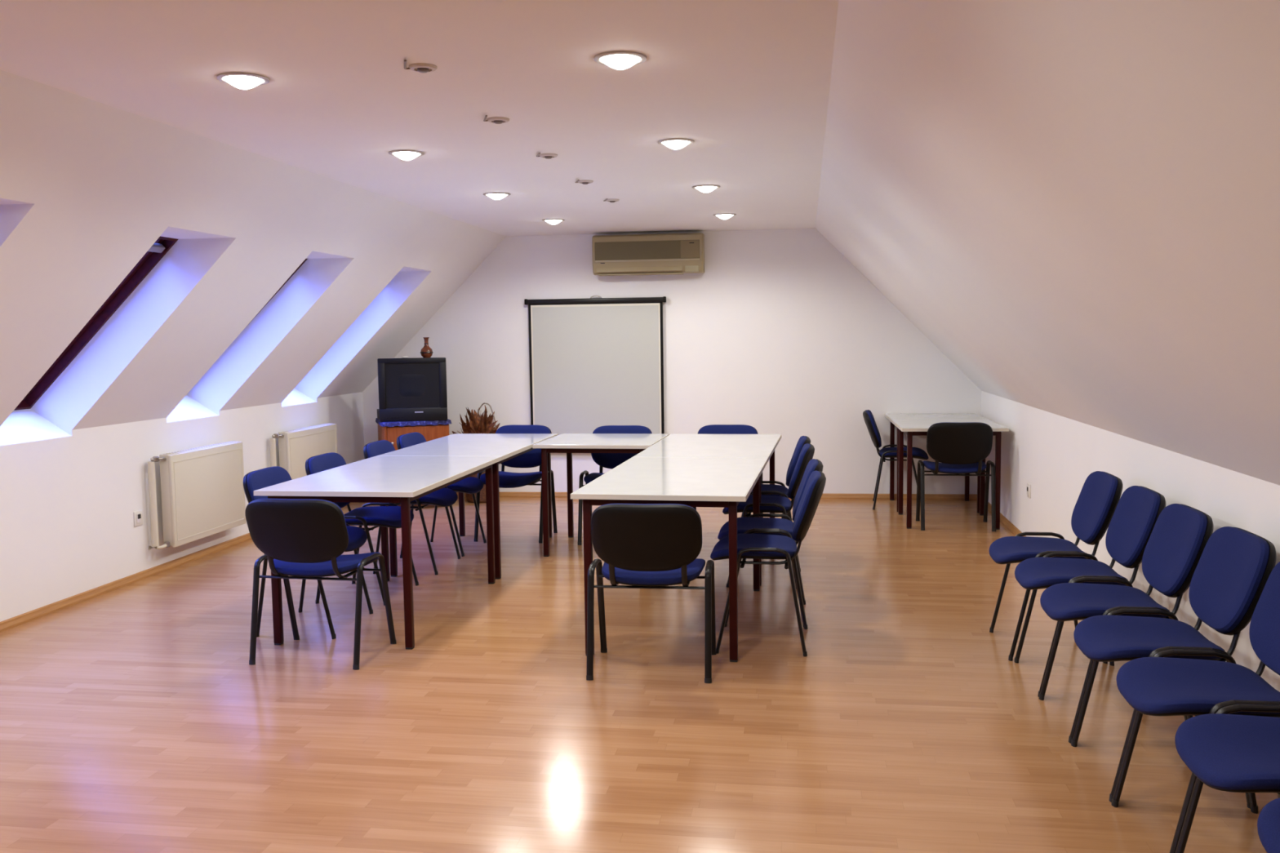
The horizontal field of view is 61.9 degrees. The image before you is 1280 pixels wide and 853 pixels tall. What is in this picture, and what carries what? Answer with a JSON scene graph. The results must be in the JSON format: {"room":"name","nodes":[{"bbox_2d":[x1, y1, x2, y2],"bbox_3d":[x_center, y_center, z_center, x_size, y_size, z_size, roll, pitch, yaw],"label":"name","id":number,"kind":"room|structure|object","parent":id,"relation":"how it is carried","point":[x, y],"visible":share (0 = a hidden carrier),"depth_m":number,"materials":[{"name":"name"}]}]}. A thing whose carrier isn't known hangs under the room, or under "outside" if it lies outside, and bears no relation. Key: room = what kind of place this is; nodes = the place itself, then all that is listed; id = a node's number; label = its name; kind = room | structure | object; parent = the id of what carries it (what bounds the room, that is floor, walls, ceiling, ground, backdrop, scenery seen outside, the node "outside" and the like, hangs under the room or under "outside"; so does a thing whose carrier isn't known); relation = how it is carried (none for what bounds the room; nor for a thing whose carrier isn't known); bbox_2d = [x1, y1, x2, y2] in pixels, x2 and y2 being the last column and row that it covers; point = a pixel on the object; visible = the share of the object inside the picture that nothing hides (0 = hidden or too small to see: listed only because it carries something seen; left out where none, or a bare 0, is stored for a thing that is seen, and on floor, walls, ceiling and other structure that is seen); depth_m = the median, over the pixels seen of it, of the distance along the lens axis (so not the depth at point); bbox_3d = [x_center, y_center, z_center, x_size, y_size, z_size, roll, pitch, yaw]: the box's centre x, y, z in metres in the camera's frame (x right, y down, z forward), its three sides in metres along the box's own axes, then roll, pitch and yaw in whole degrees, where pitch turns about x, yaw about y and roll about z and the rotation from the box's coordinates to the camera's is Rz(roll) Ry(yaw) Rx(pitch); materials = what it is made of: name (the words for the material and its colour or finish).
{"room":"conference room","nodes":[
{"label":"conference room","id":0,"kind":"room"},
{"bbox_2d":[0,388,364,622],"bbox_3d":[-3.583,0.613,4.023,0.247,1.087,12.131,0,5,9],"label":"wall","id":1,"kind":"structure","parent":0,"point":[68,503],"depth_m":6.16,"materials":[{"name":"white paint"}]},
{"bbox_2d":[133,510,142,526],"bbox_3d":[-3.064,0.561,6.522,0.016,0.092,0.080,0,5,9],"label":"wall socket","id":2,"kind":"object","parent":1,"relation":"attached to","point":[138,516],"visible":1,"depth_m":6.51,"materials":[{"name":"white plastic"}]},
{"bbox_2d":[0,502,351,631],"bbox_3d":[-3.445,1.131,4.047,0.018,0.046,11.931,0,5,9],"label":"baseboard","id":3,"kind":"structure","parent":1,"relation":"attached to","point":[26,617],"depth_m":6.28,"materials":[{"name":"brown wood"}]},
{"bbox_2d":[146,440,246,549],"bbox_3d":[-2.919,0.433,7.052,0.130,0.588,0.964,0,5,9],"label":"radiator","id":4,"kind":"object","parent":1,"relation":"attached to","point":[202,493],"visible":1,"depth_m":6.94,"materials":[{"name":"beige metal"}]},
{"bbox_2d":[161,440,239,455],"bbox_3d":[-2.905,0.143,7.073,0.062,0.013,0.844,0,5,9],"label":"grille","id":5,"kind":"object","parent":4,"relation":"attached to","point":[233,444],"depth_m":7.07,"materials":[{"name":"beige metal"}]},
{"bbox_2d":[269,422,337,479],"bbox_3d":[-2.687,0.304,8.554,0.130,0.588,0.964,0,5,9],"label":"radiator","id":6,"kind":"object","parent":1,"relation":"attached to","point":[295,446],"visible":0.62,"depth_m":8.36,"materials":[{"name":"beige metal"}]},
{"bbox_2d":[280,422,333,432],"bbox_3d":[-2.673,0.013,8.576,0.062,0.013,0.844,0,5,9],"label":"grille","id":7,"kind":"object","parent":6,"relation":"attached to","point":[316,428],"depth_m":8.61,"materials":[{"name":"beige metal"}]},
{"bbox_2d":[0,69,506,435],"bbox_3d":[-2.908,-0.656,3.828,1.642,1.759,12.168,0,5,9],"label":"wall","id":8,"kind":"structure","parent":0,"point":[88,187],"depth_m":5.85,"materials":[{"name":"white paint"}]},
{"bbox_2d":[13,235,177,410],"bbox_3d":[-3.028,-0.564,5.554,1.061,1.027,0.678,0,5,9],"label":"window","id":9,"kind":"structure","parent":8,"relation":"in","point":[162,245],"depth_m":5.83,"materials":[{"name":"brown wood"}]},
{"bbox_2d":[244,258,307,328],"bbox_3d":[-2.797,-0.693,7.046,1.061,1.027,0.682,0,5,9],"label":"window","id":10,"kind":"structure","parent":8,"relation":"in","point":[305,260],"depth_m":7.27,"materials":[{"name":"brown wood"}]},
{"bbox_2d":[0,0,838,235],"bbox_3d":[-0.758,-1.268,3.430,2.789,0.150,12.340,0,5,9],"label":"ceiling","id":11,"kind":"structure","parent":0,"point":[748,82],"depth_m":3.92,"materials":[{"name":"white paint"}]},
{"bbox_2d":[216,72,270,89],"bbox_3d":[-1.375,-1.189,3.700,0.174,0.036,0.174,0,5,9],"label":"recessed light","id":12,"kind":"object","parent":11,"relation":"in","point":[245,81],"visible":1,"depth_m":3.66,"materials":[{"name":"white glass"}]},
{"bbox_2d":[388,150,424,160],"bbox_3d":[-1.141,-1.320,5.217,0.174,0.036,0.174,0,5,9],"label":"recessed light","id":13,"kind":"object","parent":11,"relation":"in","point":[406,155],"visible":1,"depth_m":5.18,"materials":[{"name":"white glass"}]},
{"bbox_2d":[404,59,437,72],"bbox_3d":[-0.748,-1.193,3.540,0.094,0.018,0.173,2,6,34],"label":"recessed light","id":14,"kind":"object","parent":11,"relation":"in","point":[417,67],"visible":1,"depth_m":3.55,"materials":[{"name":"grey metal"}]},
{"bbox_2d":[483,115,509,124],"bbox_3d":[-0.612,-1.269,4.412,0.094,0.018,0.173,2,6,34],"label":"recessed light","id":15,"kind":"object","parent":11,"relation":"in","point":[497,120],"visible":1,"depth_m":4.42,"materials":[{"name":"brown"}]},
{"bbox_2d":[483,192,511,199],"bbox_3d":[-0.904,-1.452,6.749,0.174,0.036,0.174,0,5,9],"label":"recessed light","id":16,"kind":"object","parent":11,"relation":"in","point":[496,196],"visible":1,"depth_m":6.71,"materials":[{"name":"white glass"}]},
{"bbox_2d":[536,152,557,159],"bbox_3d":[-0.479,-1.345,5.297,0.094,0.018,0.173,2,6,34],"label":"recessed light","id":17,"kind":"object","parent":11,"relation":"in","point":[548,156],"visible":1,"depth_m":5.30,"materials":[{"name":"brown"}]},
{"bbox_2d":[542,218,564,224],"bbox_3d":[-0.670,-1.584,8.270,0.174,0.036,0.174,0,5,9],"label":"recessed light","id":18,"kind":"object","parent":11,"relation":"in","point":[553,221],"visible":1,"depth_m":8.23,"materials":[{"name":"white glass"}]},
{"bbox_2d":[574,179,593,184],"bbox_3d":[-0.342,-1.424,6.209,0.094,0.018,0.173,2,6,34],"label":"recessed light","id":19,"kind":"object","parent":11,"relation":"in","point":[583,181],"visible":1,"depth_m":6.21,"materials":[{"name":"brown"}]},
{"bbox_2d":[603,198,619,202],"bbox_3d":[-0.205,-1.498,7.069,0.094,0.018,0.173,2,6,34],"label":"recessed light","id":20,"kind":"object","parent":11,"relation":"in","point":[611,200],"visible":1,"depth_m":7.07,"materials":[{"name":"grey metal"}]},
{"bbox_2d":[593,51,646,70],"bbox_3d":[-0.064,-1.190,3.498,0.174,0.036,0.174,0,5,9],"label":"recessed light","id":21,"kind":"object","parent":11,"relation":"in","point":[620,60],"visible":1,"depth_m":3.46,"materials":[{"name":"white glass"}]},
{"bbox_2d":[657,137,694,149],"bbox_3d":[0.170,-1.321,5.014,0.174,0.036,0.174,0,5,9],"label":"recessed light","id":22,"kind":"object","parent":11,"relation":"in","point":[677,143],"visible":1,"depth_m":4.97,"materials":[{"name":"white glass"}]},
{"bbox_2d":[692,184,719,192],"bbox_3d":[0.406,-1.453,6.547,0.174,0.036,0.174,0,5,9],"label":"recessed light","id":23,"kind":"object","parent":11,"relation":"in","point":[706,188],"visible":1,"depth_m":6.51,"materials":[{"name":"white glass"}]},
{"bbox_2d":[713,213,736,219],"bbox_3d":[0.641,-1.585,8.068,0.174,0.036,0.174,0,5,9],"label":"recessed light","id":24,"kind":"object","parent":11,"relation":"in","point":[724,215],"visible":1,"depth_m":8.03,"materials":[{"name":"white glass"}]},
{"bbox_2d":[466,471,485,503],"bbox_3d":[-1.414,0.397,9.493,0.334,0.540,0.334,0,5,9],"label":"basket","id":25,"kind":"object","parent":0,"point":[482,492],"depth_m":9.38,"materials":[{"name":"wicker"}]},
{"bbox_2d":[0,497,1278,852],"bbox_3d":[-0.762,1.208,3.692,6.229,0.120,12.434,0,5,9],"label":"floor","id":26,"kind":"structure","parent":0,"point":[136,717],"depth_m":4.07,"materials":[{"name":"brown wood"}]},
{"bbox_2d":[243,466,373,639],"bbox_3d":[-1.684,0.614,5.420,0.536,0.800,0.499,0,5,8],"label":"chair","id":27,"kind":"object","parent":26,"relation":"on","point":[270,476],"visible":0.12,"depth_m":5.35,"materials":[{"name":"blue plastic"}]},
{"bbox_2d":[244,498,396,670],"bbox_3d":[-1.468,0.674,4.882,0.530,0.764,0.536,0,5,11],"label":"chair","id":28,"kind":"object","parent":26,"relation":"on","point":[306,539],"visible":1,"depth_m":4.69,"materials":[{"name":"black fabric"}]},
{"bbox_2d":[305,452,418,605],"bbox_3d":[-1.579,0.558,6.065,0.536,0.800,0.499,0,5,9],"label":"chair","id":29,"kind":"object","parent":26,"relation":"on","point":[376,516],"visible":0.56,"depth_m":6.01,"materials":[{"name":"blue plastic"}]},
{"bbox_2d":[253,455,502,649],"bbox_3d":[-1.307,0.611,5.678,0.780,0.750,1.454,0,5,9],"label":"meeting table","id":30,"kind":"object","parent":26,"relation":"on","point":[403,480],"visible":0.9,"depth_m":5.23,"materials":[{"name":"white laminate"}]},
{"bbox_2d":[363,440,460,574],"bbox_3d":[-1.451,0.495,6.801,0.536,0.800,0.499,0,5,8],"label":"chair","id":31,"kind":"object","parent":26,"relation":"on","point":[444,497],"visible":0.34,"depth_m":6.68,"materials":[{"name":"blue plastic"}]},
{"bbox_2d":[377,423,448,507],"bbox_3d":[-1.975,0.313,9.335,0.553,0.749,0.608,-2,5,-19],"label":"base cabinet","id":32,"kind":"object","parent":26,"relation":"on","point":[430,432],"visible":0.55,"depth_m":9.07,"materials":[{"name":"orange wood"}]},
{"bbox_2d":[375,417,451,426],"bbox_3d":[-1.982,-0.046,9.309,0.587,0.039,0.599,-2,5,-19],"label":"tablecloth","id":33,"kind":"object","parent":32,"relation":"on","point":[401,424],"visible":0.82,"depth_m":9.03,"materials":[{"name":"blue fabric"}]},
{"bbox_2d":[377,408,379,419],"bbox_3d":[-2.251,-0.106,9.325,0.073,0.085,0.202,-2,5,-19],"label":"recorder","id":34,"kind":"object","parent":33,"relation":"on","point":[378,411],"visible":0.31,"depth_m":9.30,"materials":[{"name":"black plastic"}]},
{"bbox_2d":[377,357,447,422],"bbox_3d":[-1.964,-0.328,9.226,0.565,0.535,0.442,-2,5,-12],"label":"television","id":35,"kind":"object","parent":33,"relation":"on","point":[414,388],"visible":1,"depth_m":9.02,"materials":[{"name":"black plastic"}]},
{"bbox_2d":[420,337,433,357],"bbox_3d":[-1.827,-0.676,9.131,0.110,0.174,0.110,0,5,9],"label":"vase","id":36,"kind":"object","parent":35,"relation":"on","point":[426,351],"visible":0.91,"depth_m":9.10,"materials":[{"name":"brown ceramic"}]},
{"bbox_2d":[396,431,486,556],"bbox_3d":[-1.366,0.447,7.348,0.536,0.800,0.499,0,5,10],"label":"chair","id":37,"kind":"object","parent":26,"relation":"on","point":[470,485],"visible":0.35,"depth_m":7.32,"materials":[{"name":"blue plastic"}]},
{"bbox_2d":[379,433,557,578],"bbox_3d":[-1.087,0.487,7.113,0.780,0.750,1.454,0,5,9],"label":"meeting table","id":38,"kind":"object","parent":26,"relation":"on","point":[507,446],"visible":0.77,"depth_m":6.83,"materials":[{"name":"beige laminate"}]},
{"bbox_2d":[452,402,500,503],"bbox_3d":[-1.423,0.227,9.480,0.383,0.881,0.340,3,6,36],"label":"potted plant","id":39,"kind":"object","parent":26,"relation":"on","point":[477,424],"visible":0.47,"depth_m":9.41,"materials":[{"name":"plant"}]},
{"bbox_2d":[474,424,557,542],"bbox_3d":[-0.900,0.406,7.766,0.509,0.800,0.536,0,5,11],"label":"chair","id":40,"kind":"object","parent":26,"relation":"on","point":[531,459],"visible":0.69,"depth_m":7.84,"materials":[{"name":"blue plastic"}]},
{"bbox_2d":[532,433,669,556],"bbox_3d":[-0.241,0.459,7.320,0.782,0.750,0.800,0,5,10],"label":"square table","id":41,"kind":"object","parent":26,"relation":"on","point":[568,443],"visible":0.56,"depth_m":7.05,"materials":[{"name":"white laminate"}]},
{"bbox_2d":[577,425,652,545],"bbox_3d":[-0.153,0.410,7.600,0.520,0.800,0.536,0,5,8],"label":"chair","id":42,"kind":"object","parent":26,"relation":"on","point":[608,460],"visible":0.36,"depth_m":7.72,"materials":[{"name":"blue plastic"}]},
{"bbox_2d":[586,503,715,683],"bbox_3d":[0.051,0.676,4.619,0.530,0.764,0.536,0,5,7],"label":"chair","id":43,"kind":"object","parent":26,"relation":"on","point":[639,545],"visible":1,"depth_m":4.42,"materials":[{"name":"black plastic"}]},
{"bbox_2d":[570,457,768,662],"bbox_3d":[0.211,0.612,5.424,0.780,0.750,1.454,0,5,11],"label":"meeting table","id":44,"kind":"object","parent":26,"relation":"on","point":[692,482],"visible":0.73,"depth_m":4.90,"materials":[{"name":"beige laminate"}]},
{"bbox_2d":[633,434,781,586],"bbox_3d":[0.478,0.488,6.851,0.780,0.750,1.454,0,5,11],"label":"meeting table","id":45,"kind":"object","parent":26,"relation":"on","point":[710,446],"visible":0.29,"depth_m":6.73,"materials":[{"name":"beige laminate"}]},
{"bbox_2d":[692,424,763,517],"bbox_3d":[0.619,0.398,7.683,0.520,0.788,0.536,0,5,9],"label":"chair","id":46,"kind":"object","parent":26,"relation":"on","point":[713,428],"visible":0.13,"depth_m":7.86,"materials":[{"name":"blue fabric"}]},
{"bbox_2d":[710,470,826,657],"bbox_3d":[0.604,0.617,5.022,0.536,0.800,0.477,0,5,9],"label":"chair","id":47,"kind":"object","parent":26,"relation":"on","point":[750,545],"visible":0.96,"depth_m":4.86,"materials":[{"name":"blue fabric"}]},
{"bbox_2d":[722,443,814,589],"bbox_3d":[0.759,0.507,6.293,0.536,0.800,0.477,0,5,10],"label":"chair","id":48,"kind":"object","parent":26,"relation":"on","point":[769,504],"visible":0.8,"depth_m":6.11,"materials":[{"name":"blue fabric"}]},
{"bbox_2d":[717,458,822,626],"bbox_3d":[0.672,0.576,5.498,0.536,0.800,0.477,0,5,8],"label":"chair","id":49,"kind":"object","parent":26,"relation":"on","point":[744,524],"visible":0.45,"depth_m":5.55,"materials":[{"name":"blue fabric"}]},
{"bbox_2d":[741,435,810,517],"bbox_3d":[0.813,0.466,6.772,0.536,0.800,0.477,0,5,8],"label":"chair","id":50,"kind":"object","parent":26,"relation":"on","point":[803,440],"visible":0.3,"depth_m":6.78,"materials":[{"name":"blue fabric"}]},
{"bbox_2d":[862,409,928,510],"bbox_3d":[2.136,0.267,8.931,0.536,0.800,0.499,0,5,13],"label":"chair","id":51,"kind":"object","parent":26,"relation":"on","point":[886,452],"visible":0.89,"depth_m":8.76,"materials":[{"name":"blue fabric"}]},
{"bbox_2d":[884,413,989,512],"bbox_3d":[2.448,0.291,8.873,0.753,0.750,0.742,0,5,8],"label":"square table","id":52,"kind":"object","parent":26,"relation":"on","point":[898,416],"visible":0.61,"depth_m":8.92,"materials":[{"name":"beige laminate"}]},
{"bbox_2d":[892,420,1008,529],"bbox_3d":[2.344,0.354,8.139,0.753,0.750,0.742,0,5,8],"label":"square table","id":53,"kind":"object","parent":26,"relation":"on","point":[910,428],"visible":0.79,"depth_m":7.88,"materials":[{"name":"white laminate"}]},
{"bbox_2d":[915,422,995,531],"bbox_3d":[2.342,0.349,7.916,0.530,0.800,0.536,0,5,9],"label":"chair","id":54,"kind":"object","parent":26,"relation":"on","point":[961,449],"visible":1,"depth_m":7.73,"materials":[{"name":"black plastic"}]},
{"bbox_2d":[988,471,1123,663],"bbox_3d":[1.881,0.613,4.861,0.536,0.800,0.477,0,5,8],"label":"chair","id":55,"kind":"object","parent":26,"relation":"on","point":[1100,495],"visible":0.79,"depth_m":4.83,"materials":[{"name":"blue fabric"}]},
{"bbox_2d":[1013,485,1165,697],"bbox_3d":[1.834,0.653,4.384,0.536,0.800,0.477,0,5,8],"label":"chair","id":56,"kind":"object","parent":26,"relation":"on","point":[1138,509],"visible":0.77,"depth_m":4.37,"materials":[{"name":"blue fabric"}]},
{"bbox_2d":[1039,503,1213,743],"bbox_3d":[1.765,0.694,3.911,0.536,0.800,0.477,0,5,8],"label":"chair","id":57,"kind":"object","parent":26,"relation":"on","point":[1180,535],"visible":0.84,"depth_m":3.88,"materials":[{"name":"blue fabric"}]},
{"bbox_2d":[1071,526,1276,808],"bbox_3d":[1.700,0.735,3.437,0.536,0.800,0.477,0,5,8],"label":"chair","id":58,"kind":"object","parent":26,"relation":"on","point":[1233,571],"visible":0.88,"depth_m":3.40,"materials":[{"name":"blue fabric"}]},
{"bbox_2d":[1111,561,1279,852],"bbox_3d":[1.632,0.776,2.964,0.536,0.800,0.477,0,5,8],"label":"chair","id":59,"kind":"object","parent":26,"relation":"on","point":[1157,685],"visible":0.88,"depth_m":3.01,"materials":[{"name":"blue fabric"}]},
{"bbox_2d":[1174,703,1279,852],"bbox_3d":[1.566,0.817,2.490,0.536,0.800,0.477,0,5,8],"label":"chair","id":60,"kind":"object","parent":26,"relation":"on","point":[1226,752],"visible":1,"depth_m":2.55,"materials":[{"name":"blue fabric"}]},
{"bbox_2d":[1257,797,1279,852],"bbox_3d":[1.497,0.857,2.017,0.536,0.800,0.477,0,5,8],"label":"chair","id":61,"kind":"object","parent":26,"relation":"on","point":[1268,820],"visible":1,"depth_m":2.15,"materials":[{"name":"blue fabric"}]},
{"bbox_2d":[362,228,981,493],"bbox_3d":[0.160,-0.664,9.568,6.207,2.600,0.200,0,5,7],"label":"wall","id":62,"kind":"structure","parent":0,"point":[780,332],"depth_m":9.36,"materials":[{"name":"white paint"}]},
{"bbox_2d":[524,295,666,435],"bbox_3d":[-0.390,-0.465,9.523,1.268,1.404,0.062,0,5,7],"label":"projection screen","id":63,"kind":"object","parent":62,"relation":"attached to","point":[595,362],"visible":0.89,"depth_m":9.50,"materials":[{"name":"white fabric"}]},
{"bbox_2d":[591,232,704,275],"bbox_3d":[0.073,-1.497,9.300,0.964,0.347,0.211,0,5,7],"label":"air conditioner","id":64,"kind":"object","parent":62,"relation":"attached to","point":[663,254],"visible":1,"depth_m":9.20,"materials":[{"name":"beige plastic"}]},
{"bbox_2d":[597,272,683,275],"bbox_3d":[0.005,-1.329,9.314,0.744,0.010,0.108,0,5,7],"label":"outlet","id":65,"kind":"object","parent":64,"relation":"attached to","point":[598,273],"depth_m":9.28,"materials":[{"name":"beige plastic"}]},
{"bbox_2d":[594,240,688,260],"bbox_3d":[0.059,-1.521,9.200,0.911,0.157,0.010,0,5,7],"label":"grille","id":66,"kind":"object","parent":64,"relation":"attached to","point":[604,250],"depth_m":9.20,"materials":[{"name":"brown plastic"}]},
{"bbox_2d":[456,492,977,499],"bbox_3d":[0.194,0.617,9.564,5.531,0.046,0.022,0,5,7],"label":"baseboard","id":67,"kind":"structure","parent":62,"relation":"attached to","point":[860,496],"depth_m":9.34,"materials":[{"name":"brown wood"}]},
{"bbox_2d":[815,0,1279,692],"bbox_3d":[1.410,-0.128,3.266,1.605,2.554,12.282,0,5,9],"label":"wall","id":68,"kind":"structure","parent":0,"point":[1076,203],"depth_m":3.00,"materials":[{"name":"white paint"}]},
{"bbox_2d":[987,502,1026,536],"bbox_3d":[2.013,1.122,3.278,0.018,0.046,12.076,0,5,9],"label":"baseboard","id":69,"kind":"structure","parent":68,"relation":"attached to","point":[1006,522],"depth_m":7.90,"materials":[{"name":"brown wood"}]},
{"bbox_2d":[1026,483,1031,497],"bbox_3d":[2.616,0.433,7.186,0.016,0.092,0.080,0,5,9],"label":"wall socket","id":70,"kind":"object","parent":68,"relation":"attached to","point":[1028,486],"visible":1,"depth_m":7.17,"materials":[{"name":"white plastic"}]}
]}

